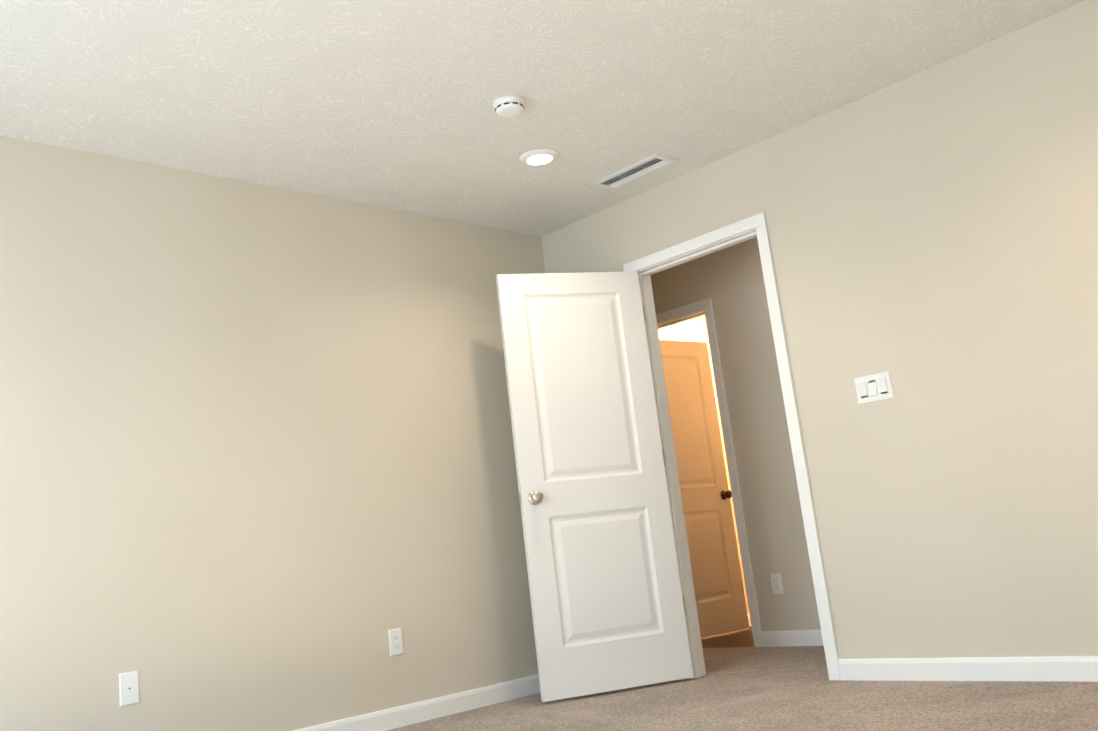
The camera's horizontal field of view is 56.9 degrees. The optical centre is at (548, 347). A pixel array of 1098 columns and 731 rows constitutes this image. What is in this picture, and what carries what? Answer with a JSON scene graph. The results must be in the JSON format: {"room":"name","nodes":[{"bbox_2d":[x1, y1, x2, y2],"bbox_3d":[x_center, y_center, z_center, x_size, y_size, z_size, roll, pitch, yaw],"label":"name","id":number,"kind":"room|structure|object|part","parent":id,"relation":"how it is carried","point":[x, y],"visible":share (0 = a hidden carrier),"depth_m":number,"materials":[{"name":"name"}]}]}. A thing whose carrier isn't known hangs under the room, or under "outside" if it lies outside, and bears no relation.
{"room":"empty bedroom","nodes":[
{"label":"empty bedroom","id":0,"kind":"room"},
{"bbox_2d":[0,136,544,730],"bbox_3d":[-1.745,0.416,3.852,5.035,2.440,0.115,5,-16,-44],"label":"wall","id":1,"kind":"structure","parent":0,"point":[258,470],"depth_m":4.23,"materials":[{"name":"beige paint"}]},
{"bbox_2d":[119,671,138,705],"bbox_3d":[-1.535,1.246,3.706,0.070,0.114,0.007,5,-16,-44],"label":"cable wall plate","id":2,"kind":"object","parent":1,"relation":"attached to","point":[129,688],"visible":1,"depth_m":3.70,"materials":[{"name":"white plastic"}]},
{"bbox_2d":[388,628,403,655],"bbox_3d":[-0.684,1.315,4.535,0.070,0.114,0.007,5,-16,-44],"label":"electrical outlet","id":3,"kind":"object","parent":1,"relation":"attached to","point":[395,642],"visible":1,"depth_m":4.53,"materials":[{"name":"white plastic"}]},
{"bbox_2d":[293,674,540,730],"bbox_3d":[-1.525,1.551,3.613,4.920,0.086,0.013,5,-16,-44],"label":"baseboard","id":4,"kind":"structure","parent":1,"relation":"attached to","point":[412,713],"depth_m":4.59,"materials":[{"name":"white paint"}]},
{"bbox_2d":[0,0,1084,236],"bbox_3d":[0.350,-1.202,3.522,7.380,0.100,8.180,5,-16,-44],"label":"ceiling","id":5,"kind":"structure","parent":0,"point":[382,102],"depth_m":3.86,"materials":[{"name":"white paint"}]},
{"bbox_2d":[493,95,524,117],"bbox_3d":[-0.158,-0.960,4.045,0.128,0.046,0.128,5,-16,-44],"label":"smoke detector","id":6,"kind":"object","parent":5,"relation":"attached to","point":[507,106],"visible":1,"depth_m":4.01,"materials":[{"name":"white plastic"}]},
{"bbox_2d":[519,148,558,165],"bbox_3d":[-0.044,-0.867,4.637,0.184,0.017,0.184,5,-16,-44],"label":"recessed light","id":7,"kind":"object","parent":5,"relation":"in","point":[538,157],"visible":1,"depth_m":4.61,"materials":[{"name":"white plastic"}]},
{"bbox_2d":[592,154,677,189],"bbox_3d":[0.418,-0.859,4.966,0.160,0.014,0.420,5,-16,-44],"label":"ceiling vent","id":8,"kind":"object","parent":5,"relation":"in","point":[638,170],"visible":0.98,"depth_m":4.95,"materials":[{"name":"white metal"}]},
{"bbox_2d":[658,315,749,613],"bbox_3d":[1.247,0.842,7.643,0.115,2.440,2.830,5,-16,-44],"label":"wall","id":9,"kind":"structure","parent":0,"point":[693,330],"depth_m":7.74,"materials":[{"name":"beige paint"}]},
{"bbox_2d":[701,626,753,647],"bbox_3d":[0.949,2.017,6.966,1.115,0.050,2.600,5,-16,-44],"label":"floor","id":10,"kind":"structure","parent":0,"point":[742,638],"depth_m":6.49,"materials":[{"name":"brown wood"}]},
{"bbox_2d":[650,237,820,630],"bbox_3d":[1.278,0.509,6.039,0.115,2.440,5.230,5,-16,-44],"label":"wall","id":11,"kind":"structure","parent":0,"point":[729,282],"depth_m":6.00,"materials":[{"name":"beige paint"}]},
{"bbox_2d":[659,340,748,637],"bbox_3d":[0.963,0.934,6.955,0.758,2.022,0.170,3,-15,-38],"label":"room door","id":12,"kind":"structure","parent":11,"relation":"in","point":[706,494],"depth_m":7.01,"materials":[{"name":"white paint"}]},
{"bbox_3d":[1.230,1.038,7.139,0.102,0.065,0.170,3,-15,-38],"label":"knob","id":13,"kind":"part","parent":12,"relation":"part of","materials":[{"name":"brown metal"}]},
{"bbox_2d":[656,298,762,646],"bbox_3d":[0.865,0.813,6.436,0.147,2.102,0.884,5,-16,-44],"label":"door frame","id":14,"kind":"structure","parent":11,"relation":"attached to","point":[705,305],"depth_m":6.14,"materials":[{"name":"white paint"}]},
{"bbox_2d":[770,573,783,593],"bbox_3d":[1.312,1.359,5.843,0.007,0.114,0.070,5,-16,-44],"label":"outlet","id":15,"kind":"object","parent":11,"relation":"attached to","point":[776,583],"visible":1,"depth_m":5.84,"materials":[{"name":"white plastic"}]},
{"bbox_2d":[761,629,823,646],"bbox_3d":[2.165,1.394,4.962,0.013,0.086,2.684,5,-16,-44],"label":"baseboard","id":16,"kind":"structure","parent":11,"relation":"attached to","point":[792,638],"depth_m":5.74,"materials":[{"name":"white paint"}]},
{"bbox_2d":[387,646,1097,730],"bbox_3d":[0.005,1.288,2.866,6.035,0.050,5.670,5,-16,-44],"label":"floor carpet","id":17,"kind":"object","parent":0,"point":[790,688],"visible":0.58,"depth_m":3.91,"materials":[{"name":"beige carpet"}]},
{"bbox_2d":[541,0,1097,658],"bbox_3d":[1.774,0.027,3.970,0.115,2.440,7.380,5,-16,-44],"label":"wall","id":18,"kind":"structure","parent":0,"point":[933,234],"depth_m":4.08,"materials":[{"name":"beige paint"}]},
{"bbox_2d":[496,271,692,701],"bbox_3d":[0.224,0.608,4.937,0.794,2.022,0.170,-3,-12,-19],"label":"entry door","id":19,"kind":"structure","parent":18,"relation":"in","point":[608,606],"depth_m":4.90,"materials":[{"name":"white paint"}]},
{"bbox_3d":[-0.092,0.716,4.806,0.102,0.065,0.170,-3,-12,-19],"label":"knob","id":20,"kind":"part","parent":19,"relation":"part of","materials":[{"name":"silver metal"}]},
{"bbox_2d":[623,212,840,679],"bbox_3d":[0.865,0.491,4.863,0.147,2.102,0.884,5,-16,-44],"label":"door frame","id":21,"kind":"structure","parent":18,"relation":"attached to","point":[758,222],"depth_m":4.91,"materials":[{"name":"white paint"}]},
{"bbox_2d":[854,371,893,404],"bbox_3d":[1.369,0.169,4.281,0.014,0.114,0.162,5,-16,-44],"label":"light switch","id":22,"kind":"object","parent":18,"relation":"attached to","point":[873,387],"visible":1,"depth_m":4.28,"materials":[{"name":"white plastic"}]},
{"bbox_2d":[838,656,1097,681],"bbox_3d":[2.257,1.042,3.297,0.013,0.086,2.950,5,-16,-44],"label":"baseboard","id":23,"kind":"structure","parent":18,"relation":"attached to","point":[1070,668],"depth_m":3.91,"materials":[{"name":"white paint"}]}
]}

